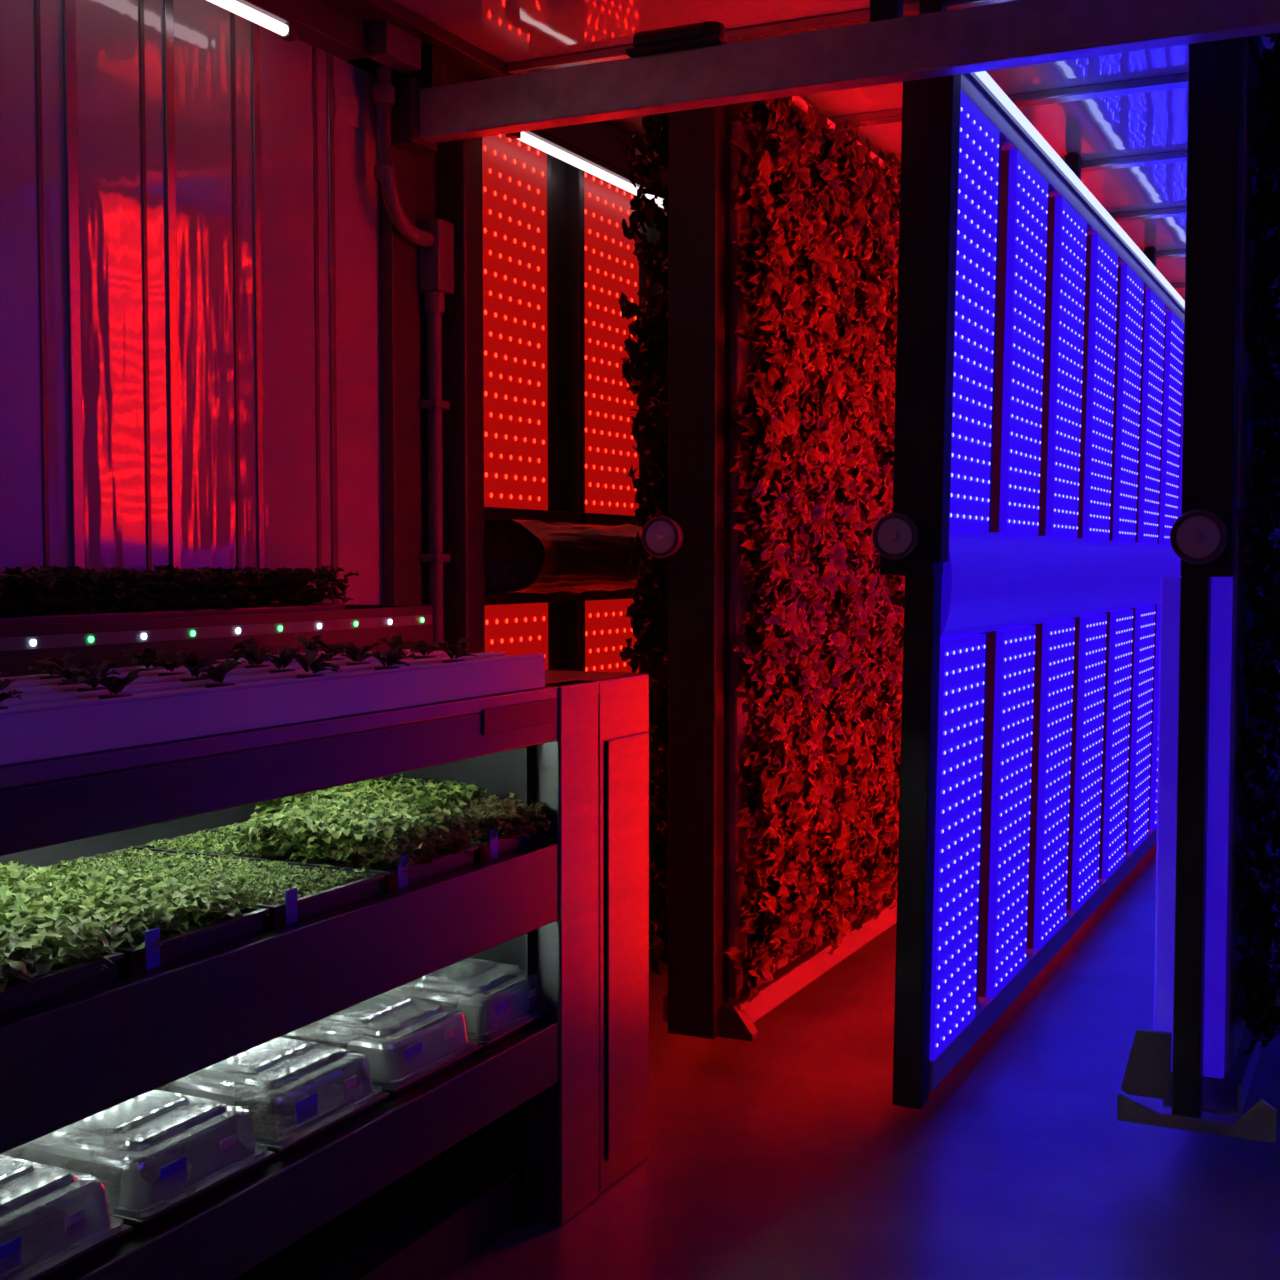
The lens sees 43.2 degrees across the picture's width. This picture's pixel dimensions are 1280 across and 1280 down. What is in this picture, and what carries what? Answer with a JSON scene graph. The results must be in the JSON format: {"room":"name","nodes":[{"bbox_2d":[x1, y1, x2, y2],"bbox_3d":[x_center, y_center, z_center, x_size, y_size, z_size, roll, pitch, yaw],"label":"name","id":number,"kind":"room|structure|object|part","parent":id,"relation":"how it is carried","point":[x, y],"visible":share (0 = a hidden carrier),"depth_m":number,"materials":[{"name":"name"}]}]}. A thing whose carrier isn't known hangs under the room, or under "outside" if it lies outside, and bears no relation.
{"room":"indoor vertical farm","nodes":[
{"label":"indoor vertical farm","id":0,"kind":"room"},
{"bbox_2d":[8,1224,132,1279],"bbox_3d":[-0.936,0.757,2.038,0.525,0.030,0.271,1,3,25],"label":"tray","id":1,"kind":"object","parent":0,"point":[74,1253],"depth_m":1.97,"materials":[{"name":"black plastic"}]},
{"bbox_2d":[110,1151,275,1237],"bbox_3d":[-0.814,0.744,2.295,0.525,0.030,0.271,1,3,25],"label":"tray","id":2,"kind":"object","parent":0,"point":[143,1216],"depth_m":2.15,"materials":[{"name":"black plastic"}]},
{"bbox_2d":[255,1073,389,1162],"bbox_3d":[-0.691,0.732,2.552,0.525,0.030,0.271,1,3,25],"label":"tray","id":3,"kind":"object","parent":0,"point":[274,1110],"depth_m":2.47,"materials":[{"name":"black plastic"}]},
{"bbox_2d":[0,0,662,947],"bbox_3d":[-0.075,-0.234,5.070,0.100,2.480,10.900,1,3,25],"label":"wall","id":4,"kind":"structure","parent":0,"point":[107,31],"depth_m":3.21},
{"bbox_2d":[34,0,49,566],"bbox_3d":[-1.059,-0.129,2.888,0.003,2.480,0.012,1,3,25],"label":"trim","id":5,"kind":"structure","parent":4,"relation":"attached to","point":[36,2],"depth_m":2.86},
{"bbox_2d":[62,0,84,609],"bbox_3d":[-1.025,-0.132,2.952,0.008,2.480,0.026,1,3,25],"label":"trim","id":6,"kind":"structure","parent":4,"relation":"attached to","point":[68,6],"depth_m":2.92,"materials":[{"name":"metal"}]},
{"bbox_2d":[139,0,151,570],"bbox_3d":[-0.947,-0.141,3.122,0.003,2.480,0.012,1,3,25],"label":"trim","id":7,"kind":"structure","parent":4,"relation":"attached to","point":[141,2],"depth_m":3.09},
{"bbox_2d":[163,0,180,604],"bbox_3d":[-0.914,-0.144,3.187,0.006,2.480,0.024,1,3,25],"label":"trim","id":8,"kind":"structure","parent":4,"relation":"attached to","point":[168,21],"depth_m":3.16,"materials":[{"name":"metal"}]},
{"bbox_2d":[231,12,241,570],"bbox_3d":[-0.833,-0.152,3.361,0.003,2.480,0.012,1,3,25],"label":"trim","id":9,"kind":"structure","parent":4,"relation":"attached to","point":[233,64],"depth_m":3.33,"materials":[{"name":"metal"}]},
{"bbox_2d":[206,0,297,41],"bbox_3d":[-1.075,-1.261,2.570,0.040,0.129,1.680,1,3,25],"label":"tube light","id":10,"kind":"object","parent":4,"relation":"attached to","point":[259,12],"visible":1,"depth_m":3.23,"materials":[{"name":"white plastic"}]},
{"bbox_2d":[251,22,264,568],"bbox_3d":[-0.802,-0.155,3.424,0.005,2.480,0.020,1,3,25],"label":"trim","id":11,"kind":"structure","parent":4,"relation":"attached to","point":[255,27],"depth_m":3.39,"materials":[{"name":"metal"}]},
{"bbox_2d":[312,46,321,602],"bbox_3d":[-0.715,-0.164,3.608,0.003,2.480,0.014,1,3,25],"label":"trim","id":12,"kind":"structure","parent":4,"relation":"attached to","point":[314,49],"depth_m":3.58,"materials":[{"name":"grey metal"}]},
{"bbox_2d":[327,53,338,603],"bbox_3d":[-0.690,-0.166,3.659,0.005,2.480,0.020,1,3,25],"label":"trim","id":13,"kind":"structure","parent":4,"relation":"attached to","point":[330,58],"depth_m":3.63,"materials":[{"name":"metal"}]},
{"bbox_2d":[334,22,453,650],"bbox_3d":[-0.555,-0.618,3.786,0.120,1.570,0.365,1,3,25],"label":"conduit","id":14,"kind":"object","parent":4,"relation":"attached to","point":[389,45],"visible":0.84,"depth_m":3.87,"materials":[{"name":"metal"}]},
{"bbox_2d":[380,77,437,605],"bbox_3d":[-0.552,-0.129,3.916,0.035,2.380,0.200,1,3,25],"label":"wall panel","id":15,"kind":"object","parent":4,"relation":"attached to","point":[403,317],"depth_m":3.84,"materials":[{"name":"grey metal"}]},
{"bbox_2d":[391,76,437,154],"bbox_3d":[-0.546,-1.229,3.799,0.100,0.150,0.110,1,3,25],"label":"bracket","id":16,"kind":"object","parent":4,"relation":"attached to","point":[405,114],"visible":0.53,"depth_m":3.74,"materials":[{"name":"black metal"}]},
{"bbox_2d":[262,0,645,148],"bbox_3d":[0.020,-1.418,4.912,0.160,0.100,10.800,1,3,25],"label":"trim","id":17,"kind":"structure","parent":4,"relation":"attached to","point":[339,28],"depth_m":3.59,"materials":[{"name":"grey metal"}]},
{"bbox_2d":[437,137,484,653],"bbox_3d":[-0.456,-0.134,4.031,0.110,2.380,0.090,1,3,25],"label":"support post","id":18,"kind":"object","parent":4,"relation":"attached to","point":[459,162],"depth_m":3.97,"materials":[{"name":"black metal"}]},
{"bbox_2d":[482,134,638,672],"bbox_3d":[0.645,-0.334,6.313,0.030,2.160,4.970,1,3,25],"label":"led boards","id":19,"kind":"object","parent":4,"relation":"attached to","point":[493,304],"visible":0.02,"depth_m":4.33,"materials":[{"name":"white plastic"}]},
{"bbox_2d":[484,135,636,670],"bbox_3d":[0.660,-0.338,6.303,0.003,2.119,4.938,1,3,25],"label":"led diodes","id":20,"kind":"object","parent":19,"relation":"on","point":[519,143],"depth_m":4.33,"materials":[{"name":"red plastic"}]},
{"bbox_2d":[484,520,665,593],"bbox_3d":[0.755,-0.315,6.278,0.195,0.195,5.000,1,3,25],"label":"air duct","id":21,"kind":"object","parent":4,"relation":"attached to","point":[527,556],"visible":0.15,"depth_m":4.09,"materials":[{"name":"black fabric"}]},
{"bbox_2d":[484,154,668,919],"bbox_3d":[0.654,-0.328,6.378,0.090,2.260,5.105,1,3,25],"label":"frame","id":22,"kind":"object","parent":4,"relation":"attached to","point":[565,181],"visible":0.02,"depth_m":4.52,"materials":[{"name":"black metal"}]},
{"bbox_2d":[506,122,668,208],"bbox_3d":[0.311,-1.394,5.384,0.040,0.134,2.960,1,3,25],"label":"tube light","id":23,"kind":"object","parent":4,"relation":"attached to","point":[591,148],"visible":0.15,"depth_m":4.42,"materials":[{"name":"white plastic"}]},
{"bbox_2d":[272,1043,482,1103],"bbox_3d":[-0.569,0.720,2.809,0.525,0.030,0.271,1,3,25],"label":"tray","id":24,"kind":"object","parent":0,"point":[397,1085],"depth_m":2.67,"materials":[{"name":"black plastic"}]},
{"bbox_2d":[242,821,542,864],"bbox_3d":[-0.454,0.368,3.051,0.531,0.050,0.270,1,3,25],"label":"tray","id":25,"kind":"object","parent":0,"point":[504,841],"depth_m":2.90,"materials":[{"name":"black plastic"}]},
{"bbox_2d":[473,1009,548,1054],"bbox_3d":[-0.446,0.707,3.066,0.525,0.030,0.271,1,3,25],"label":"tray","id":26,"kind":"object","parent":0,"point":[521,1021],"depth_m":2.91,"materials":[{"name":"black plastic"}]},
{"bbox_2d":[392,0,1274,300],"bbox_3d":[1.166,-1.494,4.417,2.850,0.100,11.100,1,3,25],"label":"ceiling","id":27,"kind":"structure","parent":0,"point":[510,31],"depth_m":4.10,"materials":[{"name":"white metal"}]},
{"bbox_2d":[411,0,902,88],"bbox_3d":[0.539,-1.324,3.283,2.360,0.132,0.040,1,3,25],"label":"hangers","id":28,"kind":"object","parent":27,"relation":"attached to","point":[429,74],"visible":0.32,"depth_m":3.75,"materials":[{"name":"black metal"}]},
{"bbox_2d":[419,0,1279,142],"bbox_3d":[0.616,-1.200,3.252,2.630,0.113,0.060,1,3,25],"label":"beam","id":29,"kind":"structure","parent":28,"relation":"hanging from","point":[1016,33],"depth_m":3.32,"materials":[{"name":"metal"}]},
{"bbox_2d":[625,21,727,57],"bbox_3d":[0.085,-1.294,3.494,0.220,0.052,0.092,1,3,25],"label":"trolley","id":30,"kind":"object","parent":29,"relation":"on","point":[707,33],"visible":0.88,"depth_m":3.45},
{"bbox_2d":[618,95,904,1040],"bbox_3d":[1.226,-0.343,6.234,0.458,2.414,5.272,1,3,25],"label":"rack","id":31,"kind":"object","parent":27,"relation":"hanging from","point":[774,793],"visible":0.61,"depth_m":4.03,"materials":[{"name":"plant"}]},
{"bbox_3d":[1.263,-1.397,6.239,0.185,0.050,5.140,1,3,25],"label":"rail","id":32,"kind":"part","parent":31,"relation":"part of","materials":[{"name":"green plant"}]},
{"bbox_2d":[507,0,1187,289],"bbox_3d":[1.507,-1.459,4.950,2.490,0.022,8.010,1,3,25],"label":"trim","id":33,"kind":"structure","parent":27,"relation":"attached to","point":[1175,81],"depth_m":4.13,"materials":[{"name":"metal"}]},
{"bbox_2d":[872,0,1184,1108],"bbox_3d":[1.871,-0.301,6.136,0.182,2.441,5.887,1,3,26],"label":"led panel","id":34,"kind":"object","parent":27,"relation":"hanging from","point":[1038,428],"visible":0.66,"depth_m":4.18,"materials":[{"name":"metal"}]},
{"bbox_2d":[1117,32,1279,1142],"bbox_3d":[2.297,-0.305,5.657,0.336,2.392,5.394,1,3,25],"label":"rack","id":35,"kind":"object","parent":27,"relation":"hanging from","point":[1217,981],"visible":1,"depth_m":3.35,"materials":[{"name":"metal"}]},
{"bbox_3d":[1.148,0.913,3.331,0.310,0.185,0.055,1,3,25],"label":"foot plate","id":36,"kind":"part","parent":35,"relation":"part of","materials":[{"name":"black metal"}]},
{"bbox_3d":[2.314,-1.370,5.673,0.130,0.050,5.260,1,3,25],"label":"rail","id":37,"kind":"part","parent":35,"relation":"part of","materials":[{"name":"black metal"}]},
{"bbox_2d":[442,843,1279,1279],"bbox_3d":[1.166,1.083,4.542,2.850,0.100,11.100,1,3,25],"label":"floor","id":38,"kind":"structure","parent":0,"point":[786,1153],"depth_m":3.39,"materials":[{"name":"concrete"}]},
{"bbox_2d":[0,670,648,1279],"bbox_3d":[-0.873,0.625,2.392,0.776,1.020,2.550,1,3,25],"label":"shelving rack","id":39,"kind":"object","parent":38,"relation":"on","point":[538,1124],"visible":0.45,"depth_m":2.65,"materials":[{"name":"metal"}]},
{"bbox_2d":[0,909,124,1018],"bbox_3d":[-0.936,0.391,2.019,0.576,0.104,0.321,1,3,25],"label":"tray","id":40,"kind":"object","parent":39,"relation":"in","point":[42,962],"visible":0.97,"depth_m":1.95,"materials":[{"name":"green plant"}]},
{"bbox_2d":[0,1155,132,1279],"bbox_3d":[-0.936,0.713,2.036,0.525,0.118,0.271,1,3,25],"label":"dome","id":41,"kind":"object","parent":39,"relation":"in","point":[54,1221],"visible":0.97,"depth_m":1.98,"materials":[{"name":"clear plastic"}]},
{"bbox_2d":[0,860,268,979],"bbox_3d":[-0.819,0.384,2.277,0.550,0.094,0.301,1,3,25],"label":"tray","id":42,"kind":"object","parent":39,"relation":"in","point":[165,922],"visible":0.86,"depth_m":2.21,"materials":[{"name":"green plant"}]},
{"bbox_3d":[-0.875,0.625,2.393,0.770,1.020,2.550,1,3,25],"label":"panel","id":43,"kind":"part","parent":39,"relation":"part of","materials":[{"name":"metal"}]},
{"bbox_2d":[0,1089,275,1237],"bbox_3d":[-0.814,0.700,2.293,0.525,0.118,0.271,1,3,25],"label":"dome","id":44,"kind":"object","parent":39,"relation":"in","point":[158,1155],"visible":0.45,"depth_m":2.16,"materials":[{"name":"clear plastic"}]},
{"bbox_2d":[24,846,383,932],"bbox_3d":[-0.698,0.383,2.535,0.536,0.070,0.276,1,3,25],"label":"tray","id":45,"kind":"object","parent":39,"relation":"in","point":[292,894],"visible":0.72,"depth_m":2.52,"materials":[{"name":"green plant"}]},
{"bbox_2d":[0,563,432,677],"bbox_3d":[-1.082,-0.006,2.511,0.274,0.229,2.401,1,3,25],"label":"trough","id":46,"kind":"object","parent":39,"relation":"on","point":[33,626],"visible":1,"depth_m":2.85,"materials":[{"name":"black plastic"}]},
{"bbox_2d":[0,649,544,765],"bbox_3d":[-0.784,0.094,2.147,0.405,0.063,1.990,1,3,25],"label":"channel","id":47,"kind":"object","parent":39,"relation":"on","point":[51,720],"visible":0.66,"depth_m":2.23,"materials":[{"name":"white plastic"}]},
{"bbox_2d":[40,676,76,684],"bbox_3d":[-0.826,0.059,2.288,0.151,0.005,0.118,1,3,25],"label":"cups","id":48,"kind":"object","parent":47,"relation":"on","point":[42,677],"depth_m":2.34,"materials":[{"name":"black plastic"}]},
{"bbox_2d":[77,687,131,698],"bbox_3d":[-0.696,0.070,2.072,0.154,0.005,0.135,1,3,25],"label":"cups","id":49,"kind":"object","parent":47,"relation":"on","point":[105,696],"depth_m":2.04,"materials":[{"name":"black plastic"}]},
{"bbox_2d":[137,668,205,681],"bbox_3d":[-0.709,0.053,2.408,0.255,0.005,0.204,1,3,25],"label":"cups","id":50,"kind":"object","parent":47,"relation":"on","point":[167,673],"depth_m":2.42,"materials":[{"name":"black plastic"}]},
{"bbox_2d":[206,683,235,687],"bbox_3d":[-0.579,0.064,2.195,0.049,0.005,0.073,1,3,25],"label":"cups","id":51,"kind":"object","parent":47,"relation":"on","point":[210,685],"depth_m":2.21,"materials":[{"name":"black plastic"}]},
{"bbox_2d":[236,661,269,667],"bbox_3d":[-0.645,0.042,2.641,0.127,0.005,0.124,1,3,25],"label":"cups","id":52,"kind":"object","parent":47,"relation":"on","point":[246,666],"depth_m":2.61,"materials":[{"name":"black plastic"}]},
{"bbox_2d":[0,634,478,702],"bbox_3d":[-0.772,0.042,2.166,0.422,0.042,1.814,1,3,25],"label":"seedlings","id":53,"kind":"object","parent":52,"relation":"in","point":[76,672],"visible":1,"depth_m":2.42,"materials":[{"name":"green plant"}]},
{"bbox_2d":[270,669,295,672],"bbox_3d":[-0.557,0.050,2.486,0.049,0.005,0.071,1,3,25],"label":"cups","id":54,"kind":"object","parent":47,"relation":"on","point":[274,670],"depth_m":2.49,"materials":[{"name":"black plastic"}]},
{"bbox_2d":[297,674,323,677],"bbox_3d":[-0.492,0.055,2.377,0.048,0.005,0.067,1,3,25],"label":"cups","id":55,"kind":"object","parent":47,"relation":"on","point":[300,675],"depth_m":2.38,"materials":[{"name":"black plastic"}]},
{"bbox_2d":[346,662,369,665],"bbox_3d":[-0.475,0.041,2.658,0.047,0.005,0.081,1,3,25],"label":"cups","id":56,"kind":"object","parent":47,"relation":"on","point":[349,663],"depth_m":2.67,"materials":[{"name":"black plastic"}]},
{"bbox_2d":[375,666,399,669],"bbox_3d":[-0.407,0.046,2.556,0.049,0.005,0.076,1,3,25],"label":"cups","id":57,"kind":"object","parent":47,"relation":"on","point":[379,667],"depth_m":2.56,"materials":[{"name":"black plastic"}]},
{"bbox_2d":[414,656,435,658],"bbox_3d":[-0.385,0.033,2.836,0.040,0.005,0.066,1,3,25],"label":"cups","id":58,"kind":"object","parent":47,"relation":"on","point":[420,657],"depth_m":2.86,"materials":[{"name":"black plastic"}]},
{"bbox_2d":[443,659,465,662],"bbox_3d":[-0.321,0.038,2.735,0.047,0.005,0.084,1,3,25],"label":"cups","id":59,"kind":"object","parent":47,"relation":"on","point":[449,660],"depth_m":2.75,"materials":[{"name":"black plastic"}]},
{"bbox_2d":[155,1037,389,1162],"bbox_3d":[-0.691,0.688,2.550,0.525,0.118,0.271,1,3,25],"label":"dome","id":60,"kind":"object","parent":39,"relation":"in","point":[323,1090],"visible":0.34,"depth_m":2.46,"materials":[{"name":"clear plastic"}]},
{"bbox_2d":[132,795,480,895],"bbox_3d":[-0.566,0.344,2.787,0.555,0.125,0.297,1,3,25],"label":"tray","id":61,"kind":"object","parent":39,"relation":"in","point":[406,846],"visible":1,"depth_m":2.69,"materials":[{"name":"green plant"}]},
{"bbox_2d":[272,996,482,1103],"bbox_3d":[-0.569,0.676,2.807,0.525,0.118,0.271,1,3,25],"label":"dome","id":62,"kind":"object","parent":39,"relation":"in","point":[406,1048],"visible":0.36,"depth_m":2.67,"materials":[{"name":"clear plastic"}]},
{"bbox_2d":[242,773,550,864],"bbox_3d":[-0.445,0.332,3.045,0.564,0.123,0.305,1,3,25],"label":"tray","id":63,"kind":"object","parent":39,"relation":"in","point":[505,829],"visible":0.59,"depth_m":2.98,"materials":[{"name":"green plant"}]},
{"bbox_2d":[378,958,548,1054],"bbox_3d":[-0.446,0.663,3.064,0.525,0.118,0.271,1,3,25],"label":"dome","id":64,"kind":"object","parent":39,"relation":"in","point":[498,1002],"visible":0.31,"depth_m":2.93,"materials":[{"name":"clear plastic"}]},
{"bbox_3d":[-0.210,0.135,2.868,0.003,0.045,0.260,1,3,25],"label":"badge plate","id":65,"kind":"part","parent":39,"relation":"part of","materials":[{"name":"white metal"}]},
{"bbox_3d":[-0.138,0.592,3.099,0.054,1.020,0.160,1,3,25],"label":"post","id":66,"kind":"part","parent":39,"relation":"part of","materials":[{"name":"metal"}]},
{"bbox_3d":[-0.024,0.613,3.279,0.006,0.840,0.190,1,3,25],"label":"cabinet door","id":67,"kind":"part","parent":39,"relation":"part of","materials":[{"name":"metal"}]}
]}

